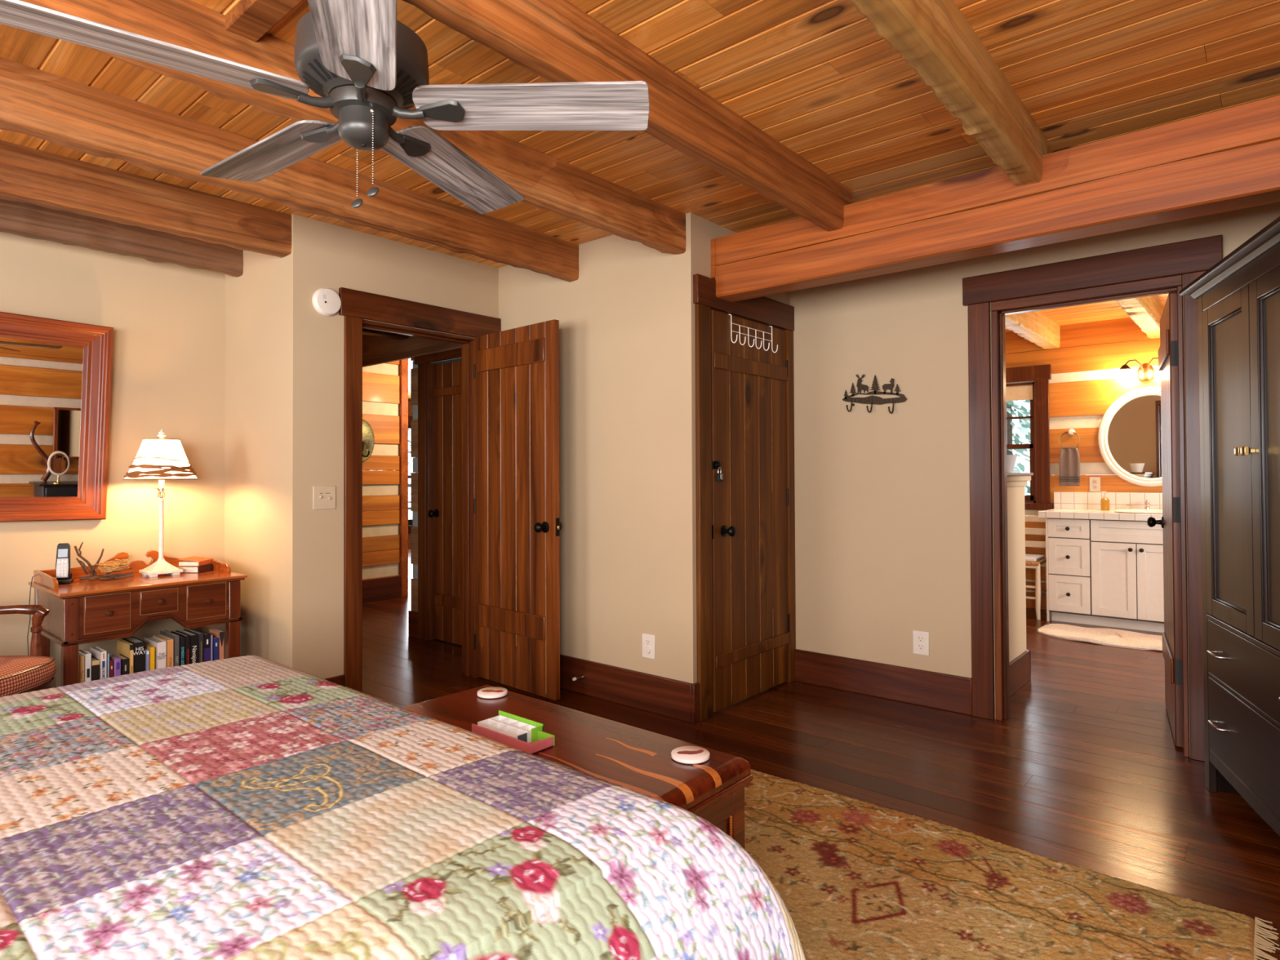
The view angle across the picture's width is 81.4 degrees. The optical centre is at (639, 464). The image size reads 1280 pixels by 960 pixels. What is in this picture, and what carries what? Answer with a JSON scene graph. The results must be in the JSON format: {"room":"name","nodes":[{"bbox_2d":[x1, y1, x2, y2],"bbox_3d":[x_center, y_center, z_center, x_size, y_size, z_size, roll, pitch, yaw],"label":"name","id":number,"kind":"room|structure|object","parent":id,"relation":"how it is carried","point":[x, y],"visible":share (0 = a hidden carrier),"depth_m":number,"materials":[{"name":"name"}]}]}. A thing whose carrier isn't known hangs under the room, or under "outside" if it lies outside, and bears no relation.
{"room":"bedroom","nodes":[
{"label":"bedroom","id":0,"kind":"room"},
{"bbox_2d":[0,231,225,688],"bbox_3d":[-3.675,0.003,2.642,0.120,2.492,4.290,-1,-1,40],"label":"wall","id":1,"kind":"structure","parent":0,"point":[167,320],"depth_m":3.82,"materials":[{"name":"beige paint"}]},
{"bbox_2d":[0,311,113,521],"bbox_3d":[-3.024,-0.220,3.244,0.071,0.977,1.207,-1,-1,40],"label":"wall mirror","id":2,"kind":"object","parent":1,"relation":"attached to","point":[55,375],"visible":1,"depth_m":3.53,"materials":[{"name":"brown wood"}]},
{"bbox_2d":[0,337,83,497],"bbox_3d":[-3.035,-0.221,3.253,0.004,0.742,0.977,2,-1,40],"label":"mirror glass","id":3,"kind":"object","parent":2,"relation":"on","point":[42,378],"depth_m":3.50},
{"bbox_2d":[223,213,317,675],"bbox_3d":[-4.490,0.054,6.077,7.480,2.492,0.120,-1,-1,40],"label":"wall","id":4,"kind":"structure","parent":0,"point":[271,316],"depth_m":3.73,"materials":[{"name":"beige paint"}]},
{"bbox_2d":[362,360,399,579],"bbox_3d":[-3.169,0.054,6.529,0.143,2.489,2.282,-1,-1,40],"label":"wall","id":5,"kind":"structure","parent":0,"point":[380,382],"depth_m":7.21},
{"bbox_2d":[362,419,374,462],"bbox_3d":[-2.597,-0.226,6.983,0.134,0.410,0.290,-1,-1,40],"label":"round wall plate","id":6,"kind":"object","parent":5,"relation":"attached to","point":[368,439],"visible":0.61,"depth_m":7.04,"materials":[{"name":"gold metal"}]},
{"bbox_2d":[362,575,401,602],"bbox_3d":[-3.099,1.193,6.460,0.025,0.212,2.284,-1,-1,40],"label":"baseboard","id":7,"kind":"structure","parent":5,"relation":"attached to","point":[384,588],"depth_m":7.16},
{"bbox_2d":[316,220,498,679],"bbox_3d":[-1.171,0.014,4.298,0.120,2.492,1.480,-1,-1,40],"label":"wall","id":8,"kind":"structure","parent":0,"point":[350,259],"depth_m":3.79,"materials":[{"name":"beige paint"}]},
{"bbox_2d":[312,485,335,509],"bbox_3d":[-1.573,0.166,3.716,0.020,0.117,0.117,-1,-1,40],"label":"light switch","id":9,"kind":"object","parent":8,"relation":"attached to","point":[323,496],"visible":1,"depth_m":3.71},
{"bbox_2d":[311,287,341,316],"bbox_3d":[-1.566,-0.816,3.730,0.038,0.142,0.142,-1,-1,40],"label":"smoke detector","id":10,"kind":"object","parent":8,"relation":"attached to","point":[326,302],"visible":1,"depth_m":3.71,"materials":[{"name":"white plastic"}]},
{"bbox_2d":[324,675,344,686],"bbox_3d":[-1.587,1.161,3.680,0.020,0.186,0.258,-1,-1,40],"label":"baseboard","id":11,"kind":"structure","parent":8,"relation":"attached to","point":[340,679],"depth_m":3.75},
{"bbox_2d":[338,287,500,692],"bbox_3d":[-1.236,0.182,4.198,0.148,2.155,1.024,-1,-1,40],"label":"door frame","id":12,"kind":"structure","parent":8,"relation":"attached to","point":[357,306],"depth_m":3.89,"materials":[{"name":"wood"}]},
{"bbox_2d":[473,319,562,700],"bbox_3d":[-0.700,0.241,4.175,0.741,2.005,0.172,-1,-1,43],"label":"door","id":13,"kind":"structure","parent":8,"relation":"in","point":[516,371],"depth_m":4.12,"materials":[{"name":"brown wood"}]},
{"bbox_2d":[362,334,462,367],"bbox_3d":[-1.908,-0.992,5.732,2.837,0.394,0.030,-1,-1,40],"label":"header beam","id":14,"kind":"structure","parent":0,"point":[376,350],"depth_m":5.66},
{"bbox_2d":[410,356,462,611],"bbox_3d":[-1.222,0.028,5.248,1.190,2.490,0.140,-1,-1,40],"label":"wall","id":15,"kind":"structure","parent":0,"point":[414,372],"depth_m":5.55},
{"bbox_2d":[408,610,417,638],"bbox_3d":[-1.672,1.185,5.514,0.130,0.190,0.022,-1,-1,40],"label":"baseboard","id":16,"kind":"structure","parent":15,"relation":"attached to","point":[412,615],"depth_m":5.50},
{"bbox_2d":[413,347,462,639],"bbox_3d":[-1.203,0.234,5.197,1.100,2.078,0.150,-1,-1,40],"label":"door frame","id":17,"kind":"structure","parent":15,"relation":"attached to","point":[424,367],"depth_m":5.43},
{"bbox_2d":[427,360,462,644],"bbox_3d":[-1.230,0.266,5.167,0.780,1.990,0.104,-1,-1,40],"label":"door","id":18,"kind":"structure","parent":15,"relation":"in","point":[446,512],"depth_m":5.31,"materials":[{"name":"brown wood"}]},
{"bbox_2d":[498,212,705,683],"bbox_3d":[-0.268,0.008,4.132,1.470,2.492,0.120,-1,-1,40],"label":"wall","id":19,"kind":"structure","parent":0,"point":[628,502],"depth_m":3.89,"materials":[{"name":"beige paint"}]},
{"bbox_2d":[560,653,699,723],"bbox_3d":[-0.291,1.160,4.067,1.490,0.186,0.048,-1,-1,40],"label":"baseboard","id":20,"kind":"structure","parent":19,"relation":"attached to","point":[662,695],"depth_m":3.82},
{"bbox_2d":[642,633,655,659],"bbox_3d":[0.041,0.922,3.770,0.084,0.122,0.017,-1,-1,40],"label":"wall outlet","id":21,"kind":"object","parent":19,"relation":"attached to","point":[648,640],"visible":1,"depth_m":3.77,"materials":[{"name":"white plastic"}]},
{"bbox_2d":[0,0,1279,399],"bbox_3d":[-1.804,-1.203,5.460,12.599,0.020,11.178,-1,-1,40],"label":"ceiling","id":22,"kind":"structure","parent":0,"point":[818,77],"depth_m":2.42,"materials":[{"name":"brown wood"}]},
{"bbox_2d":[0,198,243,276],"bbox_3d":[-3.486,-1.128,2.492,0.105,0.198,4.050,-1,-1,40],"label":"ceiling beam","id":23,"kind":"structure","parent":22,"relation":"attached to","point":[26,220],"depth_m":3.56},
{"bbox_2d":[0,140,291,257],"bbox_3d":[-3.080,-1.136,2.146,0.126,0.195,4.052,-1,-1,41],"label":"ceiling beam","id":24,"kind":"structure","parent":22,"relation":"attached to","point":[50,180],"depth_m":3.15,"materials":[{"name":"brown wood"}]},
{"bbox_2d":[225,0,302,42],"bbox_3d":[-0.873,-1.227,1.878,0.665,0.040,0.082,-1,-1,40],"label":"ceiling beam","id":25,"kind":"structure","parent":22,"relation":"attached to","point":[251,20],"depth_m":2.00,"materials":[{"name":"brown wood"}]},
{"bbox_2d":[0,0,649,213],"bbox_3d":[-0.645,-0.895,1.668,1.206,0.635,1.240,-1,-1,40],"label":"ceiling fan","id":26,"kind":"object","parent":25,"relation":"hanging from","point":[366,66],"visible":1,"depth_m":1.60,"materials":[{"name":"metal"}]},
{"bbox_2d":[302,71,324,97],"bbox_3d":[-0.710,-0.829,1.663,0.056,0.023,0.150,0,-1,5],"label":"vent","id":27,"kind":"object","parent":26,"relation":"attached to","point":[314,82],"depth_m":1.61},
{"bbox_2d":[307,57,336,81],"bbox_3d":[-0.624,-0.831,1.558,0.150,0.023,0.056,0,-1,5],"label":"vent","id":28,"kind":"object","parent":26,"relation":"attached to","point":[315,65],"depth_m":1.57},
{"bbox_2d":[394,70,418,106],"bbox_3d":[-0.519,-0.830,1.645,0.056,0.023,0.150,0,-1,5],"label":"vent","id":29,"kind":"object","parent":26,"relation":"attached to","point":[406,80],"depth_m":1.63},
{"bbox_2d":[0,57,578,282],"bbox_3d":[-2.108,-1.139,2.145,0.122,0.198,5.310,-1,-1,41],"label":"ceiling beam","id":30,"kind":"structure","parent":22,"relation":"attached to","point":[59,110],"depth_m":2.77,"materials":[{"name":"brown wood"}]},
{"bbox_2d":[20,0,686,254],"bbox_3d":[-1.548,-1.148,1.667,0.104,0.197,5.311,-1,-1,41],"label":"ceiling beam","id":31,"kind":"structure","parent":22,"relation":"attached to","point":[545,181],"depth_m":2.47,"materials":[{"name":"brown wood"}]},
{"bbox_2d":[362,328,408,339],"bbox_3d":[-2.199,-1.070,5.087,0.120,0.252,1.330,-1,-1,40],"label":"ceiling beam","id":32,"kind":"structure","parent":22,"relation":"attached to","point":[365,331],"depth_m":5.42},
{"bbox_2d":[402,0,852,231],"bbox_3d":[-0.882,-1.158,1.264,0.095,0.195,5.560,-1,-1,40],"label":"ceiling beam","id":33,"kind":"structure","parent":22,"relation":"attached to","point":[556,41],"depth_m":2.29,"materials":[{"name":"brown wood"}]},
{"bbox_2d":[848,0,1047,186],"bbox_3d":[-0.281,-1.166,0.751,0.110,0.198,5.560,-1,-1,40],"label":"ceiling beam","id":34,"kind":"structure","parent":22,"relation":"attached to","point":[934,37],"depth_m":2.13,"materials":[{"name":"brown wood"}]},
{"bbox_2d":[1004,311,1060,348],"bbox_3d":[2.532,-1.116,5.252,0.146,0.200,3.260,-1,-1,40],"label":"ceiling beam","id":35,"kind":"structure","parent":22,"relation":"attached to","point":[1036,327],"depth_m":5.88,"materials":[{"name":"brown wood"}]},
{"bbox_2d":[1115,294,1164,337],"bbox_3d":[3.118,-1.126,4.752,0.145,0.198,3.260,-1,-1,40],"label":"ceiling beam","id":36,"kind":"structure","parent":22,"relation":"attached to","point":[1146,312],"depth_m":5.21,"materials":[{"name":"brown wood"}]},
{"bbox_2d":[705,218,789,305],"bbox_3d":[0.561,0.003,4.063,0.120,2.492,0.850,-1,-1,40],"label":"wall","id":37,"kind":"structure","parent":0,"point":[713,230],"depth_m":3.77,"materials":[{"name":"beige paint"}]},
{"bbox_2d":[693,273,795,721],"bbox_3d":[0.539,0.162,4.011,0.151,2.172,0.955,-1,-1,40],"label":"door frame","id":38,"kind":"structure","parent":37,"relation":"attached to","point":[763,310],"depth_m":3.67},
{"bbox_2d":[710,310,790,711],"bbox_3d":[0.601,0.232,3.966,0.104,2.008,0.815,-1,-1,40],"label":"door","id":39,"kind":"structure","parent":37,"relation":"in","point":[751,624],"depth_m":3.96,"materials":[{"name":"brown wood"}]},
{"bbox_2d":[728,314,777,352],"bbox_3d":[0.610,-0.701,4.001,0.059,0.154,0.425,-1,-1,40],"label":"rack","id":40,"kind":"object","parent":39,"relation":"hanging from","point":[740,326],"visible":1,"depth_m":3.97,"materials":[{"name":"white metal"}]},
{"bbox_2d":[362,547,1279,959],"bbox_3d":[-1.787,1.291,5.431,12.599,0.025,11.283,-1,-1,40],"label":"floor","id":41,"kind":"structure","parent":0,"point":[1086,769],"depth_m":3.16,"materials":[{"name":"wood"}]},
{"bbox_2d":[0,604,56,697],"bbox_3d":[-2.598,0.775,2.711,0.640,0.941,0.573,0,-1,-1],"label":"armchair","id":42,"kind":"object","parent":41,"relation":"on","point":[19,674],"visible":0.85,"depth_m":2.87,"materials":[{"name":"fabric"}]},
{"bbox_2d":[0,655,56,697],"bbox_3d":[-2.566,0.798,2.712,0.576,0.108,0.559,0,-1,-1],"label":"seat cushion","id":43,"kind":"object","parent":42,"relation":"on","point":[19,674],"depth_m":2.81,"materials":[{"name":"red fabric"}]},
{"bbox_2d":[28,550,247,686],"bbox_3d":[-2.374,0.845,3.540,0.563,0.821,0.747,-1,-1,40],"label":"writing desk","id":44,"kind":"object","parent":41,"relation":"on","point":[82,611],"visible":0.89,"depth_m":3.35,"materials":[{"name":"brown wood"}]},
{"bbox_2d":[26,542,73,655],"bbox_3d":[-2.683,0.622,3.375,0.173,0.522,0.113,0,-1,-28],"label":"cordless phone","id":45,"kind":"object","parent":44,"relation":"on","point":[63,574],"visible":0.94,"depth_m":3.39,"materials":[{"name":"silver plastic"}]},
{"bbox_2d":[78,652,84,683],"bbox_3d":[-2.458,0.937,3.248,0.151,0.222,0.020,-1,-1,40],"label":"book","id":46,"kind":"object","parent":44,"relation":"on","point":[81,657],"visible":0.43,"depth_m":3.20,"materials":[{"name":"paper"}]},
{"bbox_2d":[78,648,91,682],"bbox_3d":[-2.444,0.934,3.265,0.151,0.228,0.023,-1,-1,40],"label":"book","id":47,"kind":"object","parent":44,"relation":"on","point":[87,655],"visible":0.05,"depth_m":3.22,"materials":[{"name":"paper"}]},
{"bbox_2d":[91,655,99,680],"bbox_3d":[-2.422,0.952,3.283,0.141,0.194,0.028,-1,-1,40],"label":"book","id":48,"kind":"object","parent":44,"relation":"on","point":[95,662],"visible":0.35,"depth_m":3.24,"materials":[{"name":"paper"}]},
{"bbox_2d":[89,645,106,679],"bbox_3d":[-2.412,0.935,3.310,0.161,0.226,0.024,-1,-1,40],"label":"book","id":49,"kind":"object","parent":44,"relation":"on","point":[97,652],"visible":0.49,"depth_m":3.26,"materials":[{"name":"paper"}]},
{"bbox_2d":[74,542,133,581],"bbox_3d":[-2.514,0.453,3.502,0.130,0.183,0.230,-1,-1,40],"label":"driftwood","id":50,"kind":"object","parent":44,"relation":"on","point":[109,567],"visible":1,"depth_m":3.49,"materials":[{"name":"brown wood"}]},
{"bbox_2d":[109,654,120,676],"bbox_3d":[-2.362,0.957,3.337,0.121,0.184,0.025,-1,-1,40],"label":"book","id":51,"kind":"object","parent":44,"relation":"on","point":[117,660],"visible":0.39,"depth_m":3.30,"materials":[{"name":"paper"}]},
{"bbox_2d":[115,653,128,675],"bbox_3d":[-2.346,0.959,3.363,0.131,0.180,0.027,-1,-1,40],"label":"book","id":52,"kind":"object","parent":44,"relation":"on","point":[124,660],"visible":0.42,"depth_m":3.32,"materials":[{"name":"paper"}]},
{"bbox_2d":[116,638,133,674],"bbox_3d":[-2.355,0.930,3.401,0.191,0.238,0.015,-1,-1,40],"label":"book","id":53,"kind":"object","parent":44,"relation":"on","point":[125,648],"visible":0.47,"depth_m":3.36,"materials":[{"name":"paper"}]},
{"bbox_2d":[120,635,146,673],"bbox_3d":[-2.338,0.928,3.427,0.201,0.244,0.052,-1,-1,40],"label":"book","id":54,"kind":"object","parent":44,"relation":"on","point":[139,645],"visible":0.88,"depth_m":3.37,"materials":[{"name":"paper"}]},
{"bbox_2d":[144,642,155,670],"bbox_3d":[-2.294,0.944,3.456,0.170,0.212,0.020,-1,-1,40],"label":"book","id":55,"kind":"object","parent":44,"relation":"on","point":[152,649],"visible":0.29,"depth_m":3.40,"materials":[{"name":"paper"}]},
{"bbox_2d":[144,635,166,669],"bbox_3d":[-2.274,0.936,3.487,0.181,0.230,0.040,-1,-1,40],"label":"book","id":56,"kind":"object","parent":44,"relation":"on","point":[160,646],"visible":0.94,"depth_m":3.43,"materials":[{"name":"paper"}]},
{"bbox_2d":[123,429,198,577],"bbox_3d":[-2.364,0.185,3.674,0.312,0.720,0.312,-1,-1,29],"label":"table lamp","id":57,"kind":"object","parent":44,"relation":"on","point":[161,459],"visible":1,"depth_m":3.61,"materials":[{"name":"white metal"}]},
{"bbox_2d":[153,633,173,667],"bbox_3d":[-2.255,0.934,3.517,0.191,0.234,0.028,-1,-1,40],"label":"book","id":58,"kind":"object","parent":44,"relation":"on","point":[170,642],"visible":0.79,"depth_m":3.46,"materials":[{"name":"paper"}]},
{"bbox_2d":[160,630,179,666],"bbox_3d":[-2.241,0.927,3.542,0.201,0.248,0.021,-1,-1,40],"label":"book","id":59,"kind":"object","parent":44,"relation":"on","point":[176,637],"visible":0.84,"depth_m":3.48,"materials":[{"name":"paper"}]},
{"bbox_2d":[171,631,184,666],"bbox_3d":[-2.222,0.932,3.556,0.191,0.238,0.020,-1,-1,40],"label":"book","id":60,"kind":"object","parent":44,"relation":"on","point":[181,637],"visible":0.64,"depth_m":3.49,"materials":[{"name":"paper"}]},
{"bbox_2d":[171,630,190,664],"bbox_3d":[-2.208,0.932,3.573,0.191,0.240,0.020,-1,-1,40],"label":"book","id":61,"kind":"object","parent":44,"relation":"on","point":[187,637],"visible":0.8,"depth_m":3.51,"materials":[{"name":"paper"}]},
{"bbox_2d":[176,629,198,663],"bbox_3d":[-2.189,0.932,3.594,0.191,0.240,0.033,-1,-1,40],"label":"book","id":62,"kind":"object","parent":44,"relation":"on","point":[193,637],"visible":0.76,"depth_m":3.54,"materials":[{"name":"paper"}]},
{"bbox_2d":[176,563,213,573],"bbox_3d":[-2.265,0.530,3.807,0.115,0.033,0.150,0,-1,4],"label":"book","id":63,"kind":"object","parent":44,"relation":"on","point":[207,567],"visible":0.56,"depth_m":3.74,"materials":[{"name":"paper"}]},
{"bbox_2d":[177,555,213,566],"bbox_3d":[-2.272,0.495,3.807,0.105,0.036,0.135,0,-1,-1],"label":"book","id":64,"kind":"object","parent":63,"relation":"on","point":[193,561],"visible":1,"depth_m":3.76,"materials":[{"name":"paper"}]},
{"bbox_2d":[185,628,204,662],"bbox_3d":[-2.170,0.932,3.617,0.191,0.240,0.022,-1,-1,40],"label":"book","id":65,"kind":"object","parent":44,"relation":"on","point":[201,636],"visible":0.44,"depth_m":3.56,"materials":[{"name":"paper"}]},
{"bbox_2d":[195,629,210,662],"bbox_3d":[-2.149,0.936,3.634,0.181,0.232,0.027,-1,-1,40],"label":"book","id":66,"kind":"object","parent":44,"relation":"on","point":[206,641],"visible":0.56,"depth_m":3.58,"materials":[{"name":"paper"}]},
{"bbox_2d":[213,636,218,660],"bbox_3d":[-2.107,0.949,3.652,0.141,0.206,0.022,-1,-1,40],"label":"book","id":67,"kind":"object","parent":44,"relation":"on","point":[215,640],"visible":0.32,"depth_m":3.60,"materials":[{"name":"paper"}]},
{"bbox_2d":[208,628,224,659],"bbox_3d":[-2.088,0.935,3.667,0.131,0.234,0.020,-1,-1,40],"label":"book","id":68,"kind":"object","parent":44,"relation":"on","point":[218,633],"visible":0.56,"depth_m":3.63,"materials":[{"name":"paper"}]},
{"bbox_2d":[395,359,408,597],"bbox_3d":[-2.370,0.073,7.399,0.110,2.472,0.076,-1,-1,40],"label":"post","id":69,"kind":"object","parent":41,"relation":"on","point":[403,366],"visible":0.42,"depth_m":7.36,"materials":[{"name":"brown wood"}]},
{"bbox_2d":[744,768,1279,959],"bbox_3d":[0.298,1.213,2.102,2.304,0.019,1.580,-1,-1,40],"label":"rug","id":70,"kind":"object","parent":41,"relation":"on","point":[855,879],"visible":0.43,"depth_m":2.07,"materials":[{"name":"fabric"}]},
{"bbox_2d":[402,684,752,849],"bbox_3d":[-0.252,0.977,2.065,1.062,0.472,0.420,-1,-1,40],"label":"cedar chest","id":71,"kind":"object","parent":70,"relation":"on","point":[629,757],"visible":0.27,"depth_m":1.88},
{"bbox_2d":[477,686,507,698],"bbox_3d":[-0.479,0.742,2.417,0.097,0.012,0.097,-1,-1,18],"label":"coaster","id":72,"kind":"object","parent":71,"relation":"on","point":[495,691],"visible":1,"depth_m":2.40,"materials":[{"name":"ceramic"}]},
{"bbox_2d":[471,710,554,754],"bbox_3d":[-0.340,0.721,2.009,0.248,0.040,0.102,-1,-1,40],"label":"organizer box","id":73,"kind":"object","parent":71,"relation":"on","point":[525,735],"visible":0.94,"depth_m":1.99,"materials":[{"name":"multicoloured plastic"}]},
{"bbox_2d":[477,715,537,742],"bbox_3d":[-0.359,0.726,2.030,0.171,0.030,0.080,-1,-1,40],"label":"tray","id":74,"kind":"object","parent":73,"relation":"on","point":[500,728],"depth_m":2.02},
{"bbox_2d":[471,723,553,754],"bbox_3d":[-0.345,0.727,1.999,0.243,0.028,0.080,-1,-1,40],"label":"tray","id":75,"kind":"object","parent":73,"relation":"on","point":[525,737],"depth_m":1.98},
{"bbox_2d":[537,730,554,746],"bbox_3d":[-0.249,0.726,1.972,0.062,0.028,0.004,-1,-1,40],"label":"tray","id":76,"kind":"object","parent":73,"relation":"on","point":[541,735],"depth_m":1.97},
{"bbox_2d":[671,746,709,764],"bbox_3d":[0.127,0.731,1.873,0.097,0.012,0.097,-1,-1,18],"label":"coaster","id":77,"kind":"object","parent":71,"relation":"on","point":[683,754],"visible":1,"depth_m":1.86,"materials":[{"name":"ceramic"}]},
{"bbox_2d":[1024,515,1046,619],"bbox_3d":[3.213,0.839,6.356,0.466,0.862,0.444,-1,-1,40],"label":"chair","id":78,"kind":"object","parent":41,"relation":"on","point":[1033,565],"visible":0.23,"depth_m":6.36,"materials":[{"name":"beige paint"}]},
{"bbox_2d":[1036,623,1162,650],"bbox_3d":[3.424,1.240,5.311,1.045,0.040,0.529,-1,-1,40],"label":"bath mat","id":79,"kind":"object","parent":41,"relation":"on","point":[1108,637],"visible":0.74,"depth_m":5.30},
{"bbox_2d":[1045,518,1164,632],"bbox_3d":[4.082,0.839,5.663,1.660,0.832,0.592,-1,-1,40],"label":"vanity cabinet","id":80,"kind":"object","parent":41,"relation":"on","point":[1109,573],"visible":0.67,"depth_m":5.75,"materials":[{"name":"white paint"}]},
{"bbox_2d":[1038,492,1162,520],"bbox_3d":[4.077,0.324,5.664,1.755,0.197,0.604,-1,-1,40],"label":"countertop","id":81,"kind":"structure","parent":80,"relation":"on","point":[1072,505],"depth_m":6.04,"materials":[{"name":"white tile"}]},
{"bbox_2d":[1100,491,1109,511],"bbox_3d":[3.815,0.299,6.101,0.064,0.157,0.065,-1,-1,40],"label":"soap dispenser","id":82,"kind":"object","parent":81,"relation":"on","point":[1104,501],"visible":1,"depth_m":6.08,"materials":[{"name":"glass"}]},
{"bbox_2d":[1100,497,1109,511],"bbox_3d":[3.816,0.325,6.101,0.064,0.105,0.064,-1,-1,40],"label":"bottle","id":83,"kind":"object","parent":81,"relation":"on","point":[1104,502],"depth_m":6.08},
{"bbox_2d":[1179,216,1279,836],"bbox_3d":[2.187,0.263,2.278,0.590,1.908,1.110,-1,-1,22],"label":"armoire","id":84,"kind":"object","parent":41,"relation":"on","point":[1238,297],"visible":1,"depth_m":2.46,"materials":[{"name":"black wood"}]},
{"bbox_2d":[711,94,1279,302],"bbox_3d":[1.584,-1.006,2.801,3.100,0.297,0.149,-1,-1,40],"label":"header beam","id":85,"kind":"structure","parent":0,"point":[1228,159],"depth_m":2.80,"materials":[{"name":"brown wood"}]},
{"bbox_2d":[1007,472,1033,696],"bbox_3d":[1.969,0.645,4.087,0.188,1.197,0.785,-1,-1,40],"label":"wall","id":86,"kind":"structure","parent":0,"point":[1020,658],"depth_m":4.16,"materials":[{"name":"paint"}]},
{"bbox_2d":[1006,454,1017,472],"bbox_3d":[2.062,-0.003,4.221,0.150,0.100,0.150,-1,-1,40],"label":"plant pot","id":87,"kind":"object","parent":86,"relation":"on","point":[1011,459],"visible":0.31,"depth_m":4.16,"materials":[{"name":"white ceramic"}]},
{"bbox_2d":[789,201,1279,755],"bbox_3d":[2.233,-0.015,3.274,3.690,2.492,0.120,-1,-1,40],"label":"wall","id":88,"kind":"structure","parent":0,"point":[882,535],"depth_m":3.95,"materials":[{"name":"beige paint"}]},
{"bbox_2d":[842,373,906,413],"bbox_3d":[1.248,-0.381,3.997,0.361,0.230,0.065,-1,-1,40],"label":"hook rack","id":89,"kind":"object","parent":88,"relation":"attached to","point":[872,399],"visible":1,"depth_m":4.00,"materials":[{"name":"brown metal"}]},
{"bbox_2d":[794,648,972,715],"bbox_3d":[1.271,1.154,3.991,0.976,0.181,0.020,-1,-1,40],"label":"baseboard","id":90,"kind":"structure","parent":88,"relation":"attached to","point":[948,692],"depth_m":3.94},
{"bbox_2d":[912,630,928,655],"bbox_3d":[1.452,0.923,3.846,0.084,0.122,0.009,-1,-1,40],"label":"wall outlet","id":91,"kind":"object","parent":88,"relation":"attached to","point":[920,638],"visible":1,"depth_m":3.84,"materials":[{"name":"white plastic"}]},
{"bbox_2d":[962,234,1222,761],"bbox_3d":[2.049,0.150,3.417,1.020,2.167,0.160,-1,-1,40],"label":"door frame","id":92,"kind":"structure","parent":88,"relation":"attached to","point":[1159,269],"depth_m":3.50,"materials":[{"name":"wood"}]},
{"bbox_2d":[1146,292,1183,746],"bbox_3d":[2.513,0.238,3.517,0.170,1.965,0.702,-1,-1,32],"label":"door","id":93,"kind":"structure","parent":88,"relation":"in","point":[1170,522],"depth_m":3.25,"materials":[{"name":"brown wood"}]},
{"bbox_2d":[1005,317,1162,609],"bbox_3d":[4.401,0.012,5.907,3.810,2.490,0.180,-1,-1,40],"label":"wall","id":94,"kind":"structure","parent":0,"point":[1083,384],"depth_m":6.33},
{"bbox_2d":[1005,364,1053,510],"bbox_3d":[3.325,-0.231,6.785,0.800,1.270,0.205,-1,-1,40],"label":"window","id":95,"kind":"structure","parent":94,"relation":"in","point":[1039,499],"depth_m":6.53,"materials":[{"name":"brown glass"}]},
{"bbox_2d":[1005,384,1032,400],"bbox_3d":[3.312,-0.649,6.777,0.530,0.153,0.060,-1,-1,40],"label":"roller blind","id":96,"kind":"object","parent":95,"relation":"attached to","point":[1018,393],"visible":0.28,"depth_m":6.67,"materials":[{"name":"fabric"}]},
{"bbox_2d":[1058,446,1079,485],"bbox_3d":[3.672,0.016,6.354,0.155,0.336,0.059,-1,-1,40],"label":"hand towel","id":97,"kind":"object","parent":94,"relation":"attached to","point":[1069,459],"visible":1,"depth_m":6.34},
{"bbox_2d":[1088,476,1100,491],"bbox_3d":[3.832,0.168,6.265,0.080,0.124,0.010,-1,-1,40],"label":"wall outlet","id":98,"kind":"object","parent":94,"relation":"attached to","point":[1095,482],"visible":1,"depth_m":6.26,"materials":[{"name":"white plastic"}]},
{"bbox_2d":[1053,492,1162,510],"bbox_3d":[4.261,0.300,5.880,1.755,0.145,0.037,-1,-1,40],"label":"backsplash","id":99,"kind":"structure","parent":94,"relation":"attached to","point":[1067,500],"depth_m":6.18,"materials":[{"name":"white tile"}]},
{"bbox_2d":[1097,386,1162,486],"bbox_3d":[4.119,-0.223,6.004,0.724,0.804,0.032,-1,-1,40],"label":"oval mirror","id":100,"kind":"object","parent":94,"relation":"attached to","point":[1130,433],"visible":0.59,"depth_m":6.07,"materials":[{"name":"white paint"}]},
{"bbox_2d":[1107,395,1161,478],"bbox_3d":[4.123,-0.223,6.010,0.600,0.680,0.001,-1,-1,40],"label":"mirror glass","id":101,"kind":"object","parent":100,"relation":"attached to","point":[1135,432],"depth_m":6.06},
{"bbox_2d":[1115,357,1160,383],"bbox_3d":[4.053,-0.755,5.977,0.380,0.192,0.167,-1,-1,40],"label":"vanity light","id":102,"kind":"object","parent":94,"relation":"attached to","point":[1145,372],"visible":0.73,"depth_m":6.01,"materials":[{"name":"glass"}]},
{"label":"outside","id":103,"kind":"structure","parent":0,"visible":0},
{"bbox_2d":[408,509,412,525],"bbox_3d":[2.136,2.284,17.872,60.000,0.100,50.000,-1,-1,40],"label":"ground","id":104,"kind":"structure","parent":103,"point":[410,514],"depth_m":35.22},
{"bbox_2d":[1006,400,1030,495],"bbox_3d":[4.872,-0.672,9.876,3.180,5.570,3.172,-1,-1,40],"label":"tree","id":105,"kind":"object","parent":104,"relation":"on","point":[1024,428],"visible":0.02,"depth_m":9.74,"materials":[{"name":"green plant"}]},
{"bbox_3d":[-1.252,0.665,1.016,1.900,1.100,2.050,-1,-1,40],"label":"bed","id":106,"kind":"object","parent":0,"visible":0},
{"bbox_2d":[0,655,806,959],"bbox_3d":[-1.125,0.880,1.064,2.152,0.610,2.132,-1,-1,40],"label":"quilt","id":107,"kind":"object","parent":106,"relation":"on","point":[246,807],"visible":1,"depth_m":1.17,"materials":[{"name":"fabric"}]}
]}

